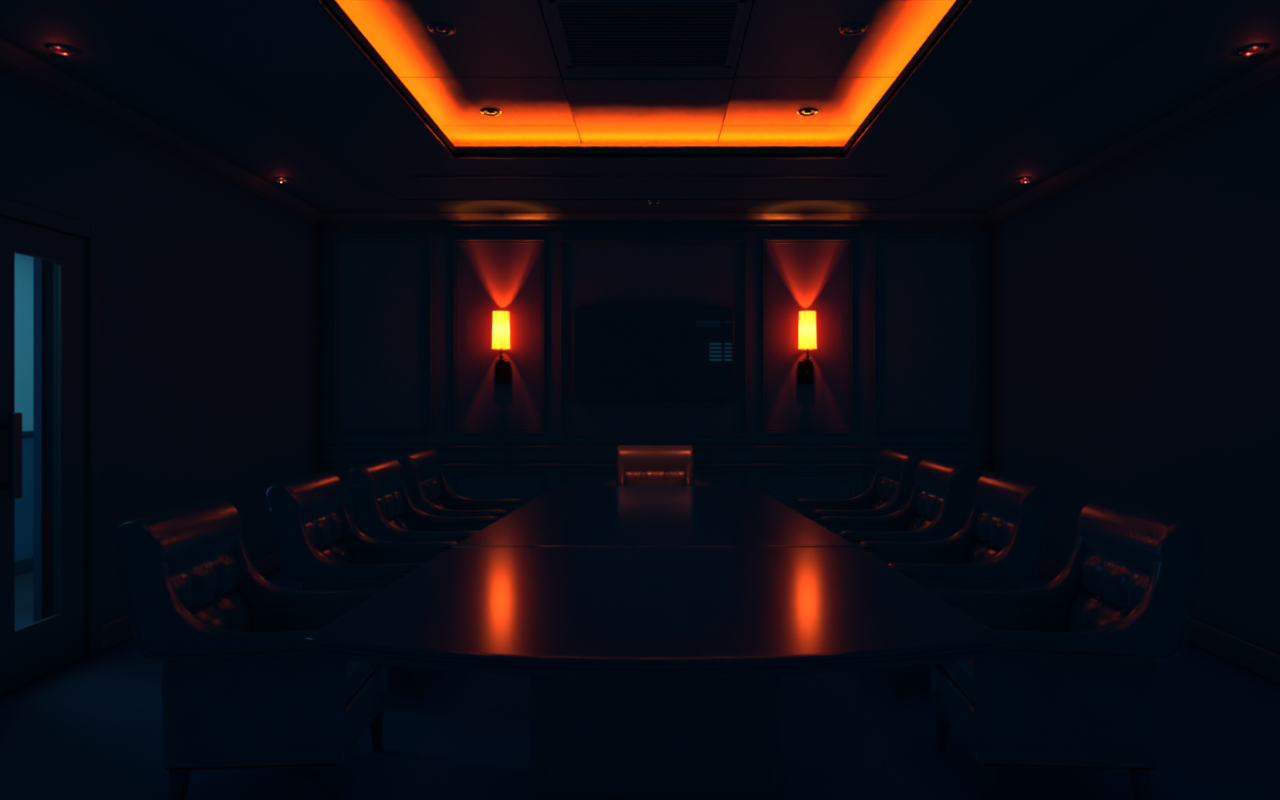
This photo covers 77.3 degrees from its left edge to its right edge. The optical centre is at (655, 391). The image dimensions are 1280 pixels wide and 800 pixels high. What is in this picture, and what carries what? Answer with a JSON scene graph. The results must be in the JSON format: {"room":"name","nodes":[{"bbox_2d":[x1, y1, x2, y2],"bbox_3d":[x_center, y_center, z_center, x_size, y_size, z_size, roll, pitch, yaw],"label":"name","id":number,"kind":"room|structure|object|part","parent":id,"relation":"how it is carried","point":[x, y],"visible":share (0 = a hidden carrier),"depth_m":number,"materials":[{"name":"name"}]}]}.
{"room":"conference room","nodes":[
{"label":"conference room","id":0,"kind":"room"},
{"bbox_2d":[14,253,33,561],"bbox_3d":[-5.244,0.100,5.150,0.112,2.800,5.300,0,0,0],"label":"wall","id":1,"kind":"structure","parent":0,"point":[24,264],"depth_m":6.59,"materials":[{"name":"teal paint"}]},
{"bbox_2d":[14,431,33,577],"bbox_3d":[-5.235,0.915,5.150,0.130,1.170,5.300,0,0,0],"label":"trim","id":2,"kind":"structure","parent":1,"relation":"attached to","point":[25,566],"depth_m":6.57,"materials":[{"name":"blue"}]},
{"bbox_2d":[42,259,53,619],"bbox_3d":[-3.593,0.100,5.055,0.486,2.800,0.090,0,0,0],"label":"wall","id":3,"kind":"structure","parent":0,"point":[47,265],"depth_m":5.01,"materials":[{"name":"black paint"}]},
{"bbox_2d":[33,257,42,622],"bbox_3d":[-3.861,0.100,5.015,0.050,2.800,0.030,0,0,0],"label":"trim","id":4,"kind":"structure","parent":3,"relation":"attached to","point":[37,263],"depth_m":5.00,"materials":[{"name":"blue paint"}]},
{"bbox_2d":[0,70,318,657],"bbox_3d":[-3.275,-0.090,2.300,0.150,3.180,11.000,0,0,0],"label":"wall","id":5,"kind":"structure","parent":0,"point":[209,286],"depth_m":5.35,"materials":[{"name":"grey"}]},
{"bbox_2d":[0,216,85,696],"bbox_3d":[-3.180,0.319,4.060,0.130,2.347,0.870,0,0,0],"label":"door","id":6,"kind":"structure","parent":5,"relation":"in","point":[28,653],"depth_m":4.30,"materials":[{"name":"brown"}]},
{"bbox_3d":[-3.158,0.315,3.912,0.085,0.420,0.060,0,0,0],"label":"handle","id":7,"kind":"part","parent":6,"relation":"part of","materials":[{"name":"grey plastic"}]},
{"bbox_2d":[0,196,100,657],"bbox_3d":[-3.268,0.278,4.060,0.185,2.445,1.050,0,0,0],"label":"trim","id":8,"kind":"structure","parent":5,"relation":"attached to","point":[19,211],"depth_m":4.51,"materials":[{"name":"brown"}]},
{"bbox_2d":[0,38,323,226],"bbox_3d":[-3.158,-1.624,2.300,0.085,0.112,10.600,0,0,0],"label":"trim","id":9,"kind":"structure","parent":5,"relation":"attached to","point":[15,62],"depth_m":4.86,"materials":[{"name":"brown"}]},
{"bbox_2d":[100,550,283,652],"bbox_3d":[-3.190,1.425,2.290,0.020,0.150,10.580,0,0,0],"label":"baseboard","id":10,"kind":"structure","parent":5,"relation":"attached to","point":[115,632],"depth_m":4.79,"materials":[{"name":"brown wood"}]},
{"bbox_2d":[0,565,1279,799],"bbox_3d":[-1.150,1.550,2.300,9.100,0.100,11.000,0,0,0],"label":"floor","id":11,"kind":"structure","parent":0,"point":[89,728],"depth_m":3.42,"materials":[{"name":"carpet"}]},
{"bbox_2d":[113,498,389,799],"bbox_3d":[-1.473,0.975,3.065,0.804,1.051,0.640,0,0,-3],"label":"leather armchair","id":12,"kind":"object","parent":11,"relation":"on","point":[242,688],"visible":0.94,"depth_m":2.77,"materials":[{"name":"grey leather"}]},
{"bbox_3d":[-1.792,0.679,3.049,0.166,0.461,0.630,0,0,-3],"label":"backrest","id":13,"kind":"part","parent":12,"relation":"part of","materials":[{"name":"brown leather"}]},
{"bbox_3d":[-1.661,1.405,2.795,0.060,0.190,0.052,0,0,-3],"label":"leg","id":14,"kind":"part","parent":12,"relation":"part of","materials":[{"name":"brown wood"}]},
{"bbox_2d":[170,551,251,631],"bbox_3d":[-1.708,0.855,3.053,0.155,0.411,0.530,0,0,-3],"label":"lumbar cushion","id":15,"kind":"object","parent":12,"relation":"on","point":[214,588],"depth_m":3.12,"materials":[{"name":"brown leather"}]},
{"bbox_3d":[-1.449,0.728,2.783,0.785,0.378,0.072,0,0,-3],"label":"arm","id":16,"kind":"part","parent":12,"relation":"part of","materials":[{"name":"brown leather"}]},
{"bbox_3d":[-1.478,0.728,3.348,0.785,0.378,0.072,0,0,-3],"label":"arm","id":17,"kind":"part","parent":12,"relation":"part of","materials":[{"name":"brown leather"}]},
{"bbox_3d":[-1.142,1.405,2.822,0.052,0.190,0.052,0,0,-3],"label":"leg","id":18,"kind":"part","parent":12,"relation":"part of","materials":[{"name":"brown wood"}]},
{"bbox_3d":[-1.412,1.077,3.068,0.587,0.152,0.490,0,0,-3],"label":"seat","id":19,"kind":"part","parent":12,"relation":"part of","materials":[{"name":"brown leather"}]},
{"bbox_3d":[-1.169,1.405,3.342,0.052,0.190,0.052,0,0,-3],"label":"leg","id":20,"kind":"part","parent":12,"relation":"part of","materials":[{"name":"brown wood"}]},
{"bbox_2d":[266,471,458,698],"bbox_3d":[-1.483,0.975,4.165,0.804,1.051,0.640,0,0,-1],"label":"leather armchair","id":21,"kind":"object","parent":11,"relation":"on","point":[321,548],"visible":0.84,"depth_m":3.89,"materials":[{"name":"grey leather"}]},
{"bbox_3d":[-1.802,0.679,4.160,0.166,0.461,0.630,0,0,-1],"label":"backrest","id":22,"kind":"part","parent":21,"relation":"part of","materials":[{"name":"brown leather"}]},
{"bbox_2d":[303,511,351,563],"bbox_3d":[-1.718,0.855,4.161,0.155,0.411,0.530,0,0,-1],"label":"lumbar cushion","id":23,"kind":"object","parent":21,"relation":"on","point":[329,532],"depth_m":4.26,"materials":[{"name":"brown leather"}]},
{"bbox_3d":[-1.468,0.728,3.882,0.785,0.378,0.072,0,0,-1],"label":"arm","id":24,"kind":"part","parent":21,"relation":"part of","materials":[{"name":"brown leather"}]},
{"bbox_3d":[-1.478,0.728,4.448,0.785,0.378,0.072,0,0,-1],"label":"arm","id":25,"kind":"part","parent":21,"relation":"part of","materials":[{"name":"brown leather"}]},
{"bbox_3d":[-1.161,1.405,3.911,0.052,0.190,0.052,0,0,-1],"label":"leg","id":26,"kind":"part","parent":21,"relation":"part of","materials":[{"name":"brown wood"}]},
{"bbox_2d":[346,457,500,542],"bbox_3d":[-1.438,0.975,5.070,0.804,1.051,0.640,0,0,0],"label":"leather armchair","id":27,"kind":"object","parent":11,"relation":"on","point":[385,510],"visible":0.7,"depth_m":4.89,"materials":[{"name":"grey leather"}]},
{"bbox_3d":[-1.757,0.679,5.070,0.166,0.461,0.630,0,0,0],"label":"backrest","id":28,"kind":"part","parent":27,"relation":"part of","materials":[{"name":"brown leather"}]},
{"bbox_2d":[377,490,410,530],"bbox_3d":[-1.673,0.855,5.070,0.155,0.411,0.530,0,0,0],"label":"lumbar cushion","id":29,"kind":"object","parent":27,"relation":"on","point":[394,505],"depth_m":5.18,"materials":[{"name":"brown leather"}]},
{"bbox_3d":[-1.428,0.728,4.787,0.785,0.378,0.072,0,0,0],"label":"arm","id":30,"kind":"part","parent":27,"relation":"part of","materials":[{"name":"brown leather"}]},
{"bbox_3d":[-1.428,0.728,5.353,0.785,0.378,0.072,0,0,0],"label":"arm","id":31,"kind":"part","parent":27,"relation":"part of","materials":[{"name":"brown leather"}]},
{"bbox_2d":[395,448,524,518],"bbox_3d":[-1.428,0.975,5.940,0.804,1.051,0.640,0,0,2],"label":"leather armchair","id":32,"kind":"object","parent":11,"relation":"on","point":[428,488],"visible":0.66,"depth_m":5.91,"materials":[{"name":"grey leather"}]},
{"bbox_3d":[-1.747,0.679,5.951,0.166,0.461,0.630,0,0,2],"label":"backrest","id":33,"kind":"part","parent":32,"relation":"part of","materials":[{"name":"brown leather"}]},
{"bbox_2d":[420,476,447,508],"bbox_3d":[-1.663,0.855,5.948,0.155,0.411,0.530,0,0,2],"label":"lumbar cushion","id":34,"kind":"object","parent":32,"relation":"on","point":[434,489],"depth_m":6.06,"materials":[{"name":"brown leather"}]},
{"bbox_3d":[-1.428,0.728,5.657,0.785,0.378,0.072,0,0,2],"label":"arm","id":35,"kind":"part","parent":32,"relation":"part of","materials":[{"name":"brown leather"}]},
{"bbox_3d":[-1.408,0.728,6.222,0.785,0.378,0.072,0,0,2],"label":"arm","id":36,"kind":"part","parent":32,"relation":"part of","materials":[{"name":"brown leather"}]},
{"bbox_2d":[302,485,1007,799],"bbox_3d":[0.000,1.105,4.065,2.027,0.790,3.899,0,0,0],"label":"conference table","id":37,"kind":"object","parent":11,"relation":"on","point":[655,630],"visible":1,"depth_m":2.66,"materials":[{"name":"brown wood"}]},
{"bbox_2d":[616,444,693,485],"bbox_3d":[0.000,0.975,6.338,0.640,1.051,0.804,0,0,0],"label":"leather armchair","id":38,"kind":"object","parent":11,"relation":"on","point":[636,464],"visible":0.28,"depth_m":6.58,"materials":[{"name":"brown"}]},
{"bbox_3d":[-0.283,0.728,6.328,0.072,0.378,0.785,0,0,0],"label":"arm","id":39,"kind":"part","parent":38,"relation":"part of","materials":[{"name":"brown leather"}]},
{"bbox_2d":[625,471,684,485],"bbox_3d":[0.000,0.855,6.573,0.530,0.411,0.155,0,0,0],"label":"lumbar cushion","id":40,"kind":"object","parent":38,"relation":"on","point":[632,477],"depth_m":6.57,"materials":[{"name":"brown leather"}]},
{"bbox_3d":[0.000,0.679,6.657,0.630,0.461,0.166,0,0,0],"label":"backrest","id":41,"kind":"part","parent":38,"relation":"part of","materials":[{"name":"brown leather"}]},
{"bbox_3d":[0.283,0.728,6.328,0.072,0.378,0.785,0,0,0],"label":"arm","id":42,"kind":"part","parent":38,"relation":"part of","materials":[{"name":"brown leather"}]},
{"bbox_2d":[793,448,923,526],"bbox_3d":[1.488,0.975,5.940,0.804,1.051,0.640,0,0,-2],"label":"leather armchair","id":43,"kind":"object","parent":11,"relation":"on","point":[891,486],"visible":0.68,"depth_m":5.91,"materials":[{"name":"grey leather"}]},
{"bbox_3d":[1.468,0.728,6.222,0.785,0.378,0.072,0,0,-2],"label":"arm","id":44,"kind":"part","parent":43,"relation":"part of","materials":[{"name":"brown leather"}]},
{"bbox_3d":[1.488,0.728,5.657,0.785,0.378,0.072,0,0,-2],"label":"arm","id":45,"kind":"part","parent":43,"relation":"part of","materials":[{"name":"brown leather"}]},
{"bbox_2d":[871,476,898,508],"bbox_3d":[1.723,0.855,5.948,0.155,0.411,0.530,0,0,-2],"label":"lumbar cushion","id":46,"kind":"object","parent":43,"relation":"on","point":[883,489],"depth_m":6.06,"materials":[{"name":"brown leather"}]},
{"bbox_3d":[1.807,0.679,5.951,0.166,0.461,0.630,0,0,-2],"label":"backrest","id":47,"kind":"part","parent":43,"relation":"part of","materials":[{"name":"brown leather"}]},
{"bbox_2d":[818,457,973,545],"bbox_3d":[1.498,0.975,5.070,0.804,1.051,0.640,0,0,0],"label":"leather armchair","id":48,"kind":"object","parent":11,"relation":"on","point":[934,510],"visible":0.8,"depth_m":4.91,"materials":[{"name":"grey leather"}]},
{"bbox_3d":[1.488,0.728,5.353,0.785,0.378,0.072,0,0,0],"label":"arm","id":49,"kind":"part","parent":48,"relation":"part of","materials":[{"name":"brown leather"}]},
{"bbox_3d":[1.488,0.728,4.787,0.785,0.378,0.072,0,0,0],"label":"arm","id":50,"kind":"part","parent":48,"relation":"part of","materials":[{"name":"brown leather"}]},
{"bbox_2d":[908,490,942,530],"bbox_3d":[1.733,0.855,5.070,0.155,0.411,0.530,0,0,0],"label":"lumbar cushion","id":51,"kind":"object","parent":48,"relation":"on","point":[924,506],"depth_m":5.18,"materials":[{"name":"brown leather"}]},
{"bbox_3d":[1.817,0.679,5.070,0.166,0.461,0.630,0,0,0],"label":"backrest","id":52,"kind":"part","parent":48,"relation":"part of","materials":[{"name":"brown leather"}]},
{"bbox_2d":[857,471,1053,698],"bbox_3d":[1.528,0.975,4.165,0.804,1.051,0.640,0,0,1],"label":"leather armchair","id":53,"kind":"object","parent":11,"relation":"on","point":[997,548],"visible":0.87,"depth_m":3.89,"materials":[{"name":"grey leather"}]},
{"bbox_3d":[1.206,1.405,3.911,0.052,0.190,0.052,0,0,1],"label":"leg","id":54,"kind":"part","parent":53,"relation":"part of","materials":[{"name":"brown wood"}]},
{"bbox_3d":[1.523,0.728,4.448,0.785,0.378,0.072,0,0,1],"label":"arm","id":55,"kind":"part","parent":53,"relation":"part of","materials":[{"name":"brown leather"}]},
{"bbox_3d":[1.513,0.728,3.882,0.785,0.378,0.072,0,0,1],"label":"arm","id":56,"kind":"part","parent":53,"relation":"part of","materials":[{"name":"brown leather"}]},
{"bbox_2d":[966,511,1019,583],"bbox_3d":[1.763,0.855,4.161,0.155,0.411,0.530,0,0,1],"label":"lumbar cushion","id":57,"kind":"object","parent":53,"relation":"on","point":[988,533],"depth_m":4.26,"materials":[{"name":"brown leather"}]},
{"bbox_3d":[1.847,0.679,4.160,0.166,0.461,0.630,0,0,1],"label":"backrest","id":58,"kind":"part","parent":53,"relation":"part of","materials":[{"name":"brown leather"}]},
{"bbox_2d":[928,498,1207,799],"bbox_3d":[1.508,0.975,3.065,0.804,1.051,0.640,0,0,3],"label":"leather armchair","id":59,"kind":"object","parent":11,"relation":"on","point":[1074,683],"visible":0.94,"depth_m":2.77,"materials":[{"name":"grey leather"}]},
{"bbox_3d":[1.204,1.405,3.342,0.052,0.190,0.052,0,0,3],"label":"leg","id":60,"kind":"part","parent":59,"relation":"part of","materials":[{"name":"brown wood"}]},
{"bbox_3d":[1.447,1.077,3.068,0.587,0.152,0.490,0,0,3],"label":"seat","id":61,"kind":"part","parent":59,"relation":"part of","materials":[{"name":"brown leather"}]},
{"bbox_3d":[1.177,1.405,2.822,0.052,0.190,0.052,0,0,3],"label":"leg","id":62,"kind":"part","parent":59,"relation":"part of","materials":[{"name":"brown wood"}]},
{"bbox_3d":[1.513,0.728,3.348,0.785,0.378,0.072,0,0,3],"label":"arm","id":63,"kind":"part","parent":59,"relation":"part of","materials":[{"name":"brown leather"}]},
{"bbox_3d":[1.484,0.728,2.783,0.785,0.378,0.072,0,0,3],"label":"arm","id":64,"kind":"part","parent":59,"relation":"part of","materials":[{"name":"brown leather"}]},
{"bbox_2d":[1066,551,1150,631],"bbox_3d":[1.743,0.855,3.053,0.155,0.411,0.530,0,0,3],"label":"lumbar cushion","id":65,"kind":"object","parent":59,"relation":"on","point":[1104,589],"depth_m":3.12,"materials":[{"name":"brown leather"}]},
{"bbox_3d":[1.696,1.405,2.795,0.060,0.190,0.052,0,0,3],"label":"leg","id":66,"kind":"part","parent":59,"relation":"part of","materials":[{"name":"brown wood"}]},
{"bbox_3d":[1.827,0.679,3.049,0.166,0.461,0.630,0,0,3],"label":"backrest","id":67,"kind":"part","parent":59,"relation":"part of","materials":[{"name":"brown leather"}]},
{"bbox_2d":[0,0,1279,212],"bbox_3d":[0.000,-1.780,2.300,6.700,0.200,11.000,0,0,0],"label":"ceiling","id":68,"kind":"structure","parent":0,"point":[1192,55],"depth_m":4.72,"materials":[{"name":"grey paint"}]},
{"bbox_2d":[44,43,78,59],"bbox_3d":[-2.915,-1.658,3.930,0.132,0.044,0.132,0,0,0],"label":"recessed light","id":69,"kind":"object","parent":68,"relation":"in","point":[64,50],"visible":1,"depth_m":3.92,"materials":[{"name":"silver metal"}]},
{"bbox_2d":[274,176,293,184],"bbox_3d":[-2.940,-1.658,6.330,0.132,0.044,0.132,0,0,0],"label":"recessed light","id":70,"kind":"object","parent":68,"relation":"in","point":[278,178],"visible":1,"depth_m":6.32,"materials":[{"name":"silver metal"}]},
{"bbox_2d":[92,0,1199,199],"bbox_3d":[-0.040,-1.630,3.955,4.760,0.100,5.310,0,0,0],"label":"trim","id":71,"kind":"structure","parent":68,"relation":"attached to","point":[1006,63],"depth_m":4.39,"materials":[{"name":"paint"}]},
{"bbox_2d":[312,0,977,159],"bbox_3d":[-0.040,-1.573,3.845,2.680,0.013,3.150,0,0,0],"label":"trim","id":72,"kind":"structure","parent":71,"relation":"attached to","point":[318,2],"depth_m":4.71,"materials":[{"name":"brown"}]},
{"bbox_2d":[409,176,889,177],"bbox_3d":[-0.040,-1.576,5.878,3.520,0.008,0.015,0,0,0],"label":"trim","id":73,"kind":"structure","parent":71,"relation":"attached to","point":[410,176],"depth_m":5.87,"materials":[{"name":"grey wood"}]},
{"bbox_2d":[646,200,661,204],"bbox_3d":[-0.010,-1.675,7.100,0.132,0.011,0.132,0,0,0],"label":"recessed light","id":74,"kind":"object","parent":68,"relation":"in","point":[651,202],"visible":1,"depth_m":7.08,"materials":[{"name":"silver metal"}]},
{"bbox_2d":[1013,176,1031,185],"bbox_3d":[2.910,-1.658,6.330,0.132,0.044,0.132,0,0,0],"label":"recessed light","id":75,"kind":"object","parent":68,"relation":"in","point":[1025,179],"visible":1,"depth_m":6.32,"materials":[{"name":"silver metal"}]},
{"bbox_2d":[1235,43,1268,59],"bbox_3d":[2.930,-1.658,3.930,0.132,0.044,0.132,0,0,0],"label":"recessed light","id":76,"kind":"object","parent":68,"relation":"in","point":[1255,49],"visible":1,"depth_m":3.92,"materials":[{"name":"silver metal"}]},
{"bbox_2d":[335,0,955,146],"bbox_3d":[-0.040,-1.700,3.845,3.200,0.200,3.670,0,0,0],"label":"ceiling","id":77,"kind":"structure","parent":0,"point":[790,56],"depth_m":4.46,"materials":[{"name":"grey paint"}]},
{"bbox_2d":[427,22,455,35],"bbox_3d":[-1.030,-1.744,3.860,0.132,0.011,0.132,0,0,0],"label":"recessed light","id":78,"kind":"object","parent":77,"relation":"in","point":[444,28],"visible":1,"depth_m":3.85,"materials":[{"name":"silver metal"}]},
{"bbox_2d":[480,107,501,115],"bbox_3d":[-1.030,-1.744,5.010,0.132,0.011,0.132,0,0,0],"label":"recessed light","id":79,"kind":"object","parent":77,"relation":"in","point":[487,111],"visible":1,"depth_m":5.00,"materials":[{"name":"silver metal"}]},
{"bbox_2d":[548,0,746,68],"bbox_3d":[-0.035,-1.739,3.920,0.880,0.010,0.760,0,0,0],"label":"ceiling vent","id":80,"kind":"object","parent":77,"relation":"in","point":[592,33],"visible":1,"depth_m":3.87,"materials":[{"name":"black metal"}]},
{"bbox_2d":[796,107,818,115],"bbox_3d":[0.955,-1.744,5.010,0.132,0.011,0.132,0,0,0],"label":"recessed light","id":81,"kind":"object","parent":77,"relation":"in","point":[806,112],"visible":1,"depth_m":5.00,"materials":[{"name":"silver metal"}]},
{"bbox_2d":[839,22,866,35],"bbox_3d":[0.955,-1.744,3.860,0.132,0.011,0.132,0,0,0],"label":"recessed light","id":82,"kind":"object","parent":77,"relation":"in","point":[855,28],"visible":1,"depth_m":3.85,"materials":[{"name":"silver metal"}]},
{"bbox_2d":[318,226,991,531],"bbox_3d":[0.000,-0.090,7.700,6.400,3.180,0.200,0,0,0],"label":"wall","id":83,"kind":"structure","parent":0,"point":[925,290],"depth_m":7.60,"materials":[{"name":"brown wood"}]},
{"bbox_2d":[333,238,431,433],"bbox_3d":[-2.585,-0.522,7.589,0.930,1.845,0.022,0,0,0],"label":"trim","id":84,"kind":"structure","parent":83,"relation":"attached to","point":[339,241],"depth_m":7.58,"materials":[{"name":"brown wood"}]},
{"bbox_2d":[333,473,444,525],"bbox_3d":[-2.525,1.030,7.594,1.050,0.500,0.012,0,0,0],"label":"trim","id":85,"kind":"structure","parent":83,"relation":"attached to","point":[336,474],"depth_m":7.59,"materials":[{"name":"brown wood"}]},
{"bbox_2d":[453,238,545,433],"bbox_3d":[-1.480,-0.522,7.589,0.870,1.845,0.022,0,0,0],"label":"trim","id":86,"kind":"structure","parent":83,"relation":"attached to","point":[455,241],"depth_m":7.58,"materials":[{"name":"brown wood"}]},
{"bbox_2d":[453,473,545,493],"bbox_3d":[-1.480,1.030,7.594,0.880,0.500,0.012,0,0,0],"label":"trim","id":87,"kind":"structure","parent":83,"relation":"attached to","point":[543,475],"depth_m":7.59,"materials":[{"name":"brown wood"}]},
{"bbox_2d":[492,310,510,383],"bbox_3d":[-1.445,-0.410,7.508,0.173,0.680,0.182,0,0,0],"label":"wall sconce","id":88,"kind":"object","parent":83,"relation":"attached to","point":[500,318],"visible":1,"depth_m":7.46,"materials":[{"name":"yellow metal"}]},
{"bbox_3d":[-1.445,-0.571,7.504,0.169,0.355,0.168,0,0,0],"label":"lamp shade","id":89,"kind":"part","parent":88,"relation":"part of","materials":[{"name":"yellow fabric"}]},
{"bbox_3d":[-1.445,-0.215,7.534,0.040,0.150,0.098,0,0,0],"label":"arm","id":90,"kind":"part","parent":88,"relation":"part of","materials":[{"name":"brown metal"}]},
{"bbox_2d":[560,239,746,435],"bbox_3d":[-0.015,-0.510,7.589,1.770,1.860,0.022,0,0,0],"label":"trim","id":91,"kind":"structure","parent":83,"relation":"attached to","point":[562,242],"depth_m":7.58,"materials":[{"name":"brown wood"}]},
{"bbox_2d":[560,473,746,485],"bbox_3d":[-0.015,1.030,7.594,1.770,0.500,0.012,0,0,0],"label":"trim","id":92,"kind":"structure","parent":83,"relation":"attached to","point":[562,475],"depth_m":7.59,"materials":[{"name":"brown wood"}]},
{"bbox_2d":[573,307,734,399],"bbox_3d":[-0.013,-0.350,7.567,1.520,0.870,0.062,0,0,0],"label":"television","id":93,"kind":"object","parent":83,"relation":"attached to","point":[620,353],"visible":1,"depth_m":7.54,"materials":[{"name":"grey plastic"}]},
{"bbox_2d":[320,445,989,451],"bbox_3d":[0.000,0.542,7.589,6.340,0.055,0.022,0,0,0],"label":"trim","id":94,"kind":"structure","parent":83,"relation":"attached to","point":[324,448],"depth_m":7.58,"materials":[{"name":"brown wood"}]},
{"bbox_2d":[320,231,989,233],"bbox_3d":[0.000,-1.510,7.593,6.340,0.020,0.014,0,0,0],"label":"trim","id":95,"kind":"structure","parent":83,"relation":"attached to","point":[322,232],"depth_m":7.59,"materials":[{"name":"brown wood"}]},
{"bbox_2d":[319,212,991,226],"bbox_3d":[0.000,-1.624,7.558,6.400,0.112,0.085,0,0,0],"label":"trim","id":96,"kind":"structure","parent":83,"relation":"attached to","point":[327,219],"depth_m":7.58,"materials":[{"name":"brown wood"}]},
{"bbox_2d":[320,463,990,466],"bbox_3d":[0.000,0.700,7.583,6.340,0.030,0.034,0,0,0],"label":"trim","id":97,"kind":"structure","parent":83,"relation":"attached to","point":[322,464],"depth_m":7.57,"materials":[{"name":"grey wood"}]},
{"bbox_2d":[798,310,816,383],"bbox_3d":[1.428,-0.410,7.508,0.173,0.680,0.182,0,0,0],"label":"wall sconce","id":98,"kind":"object","parent":83,"relation":"attached to","point":[807,318],"visible":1,"depth_m":7.46,"materials":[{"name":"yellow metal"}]},
{"bbox_3d":[1.428,-0.571,7.504,0.169,0.355,0.168,0,0,0],"label":"lamp shade","id":99,"kind":"part","parent":98,"relation":"part of","materials":[{"name":"yellow fabric"}]},
{"bbox_3d":[1.428,-0.215,7.534,0.040,0.150,0.098,0,0,0],"label":"arm","id":100,"kind":"part","parent":98,"relation":"part of","materials":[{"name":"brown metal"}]},
{"bbox_2d":[762,238,853,433],"bbox_3d":[1.448,-0.522,7.589,0.855,1.845,0.022,0,0,0],"label":"trim","id":101,"kind":"structure","parent":83,"relation":"attached to","point":[765,241],"depth_m":7.58,"materials":[{"name":"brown wood"}]},
{"bbox_2d":[762,473,853,497],"bbox_3d":[1.450,1.030,7.594,0.860,0.500,0.012,0,0,0],"label":"trim","id":102,"kind":"structure","parent":83,"relation":"attached to","point":[763,474],"depth_m":7.59,"materials":[{"name":"grey wood"}]},
{"bbox_2d":[863,473,976,524],"bbox_3d":[2.515,1.030,7.594,1.070,0.500,0.012,0,0,0],"label":"trim","id":103,"kind":"structure","parent":83,"relation":"attached to","point":[864,474],"depth_m":7.59,"materials":[{"name":"grey wood"}]},
{"bbox_2d":[873,238,977,433],"bbox_3d":[2.560,-0.522,7.589,0.980,1.845,0.022,0,0,0],"label":"trim","id":104,"kind":"structure","parent":83,"relation":"attached to","point":[876,241],"depth_m":7.58,"materials":[{"name":"grey wood"}]},
{"bbox_2d":[991,84,1279,655],"bbox_3d":[3.275,-0.090,2.300,0.150,3.180,11.000,0,0,0],"label":"wall","id":105,"kind":"structure","parent":0,"point":[1135,305],"depth_m":5.04,"materials":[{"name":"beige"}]},
{"bbox_2d":[986,54,1279,226],"bbox_3d":[3.158,-1.624,2.300,0.085,0.112,10.600,0,0,0],"label":"trim","id":106,"kind":"structure","parent":105,"relation":"attached to","point":[1265,77],"depth_m":5.05,"materials":[{"name":"grey"}]},
{"bbox_2d":[1035,553,1279,684],"bbox_3d":[3.190,1.425,2.290,0.020,0.150,10.580,0,0,0],"label":"baseboard","id":107,"kind":"structure","parent":105,"relation":"attached to","point":[1260,661],"depth_m":4.44,"materials":[{"name":"grey wood"}]}
]}

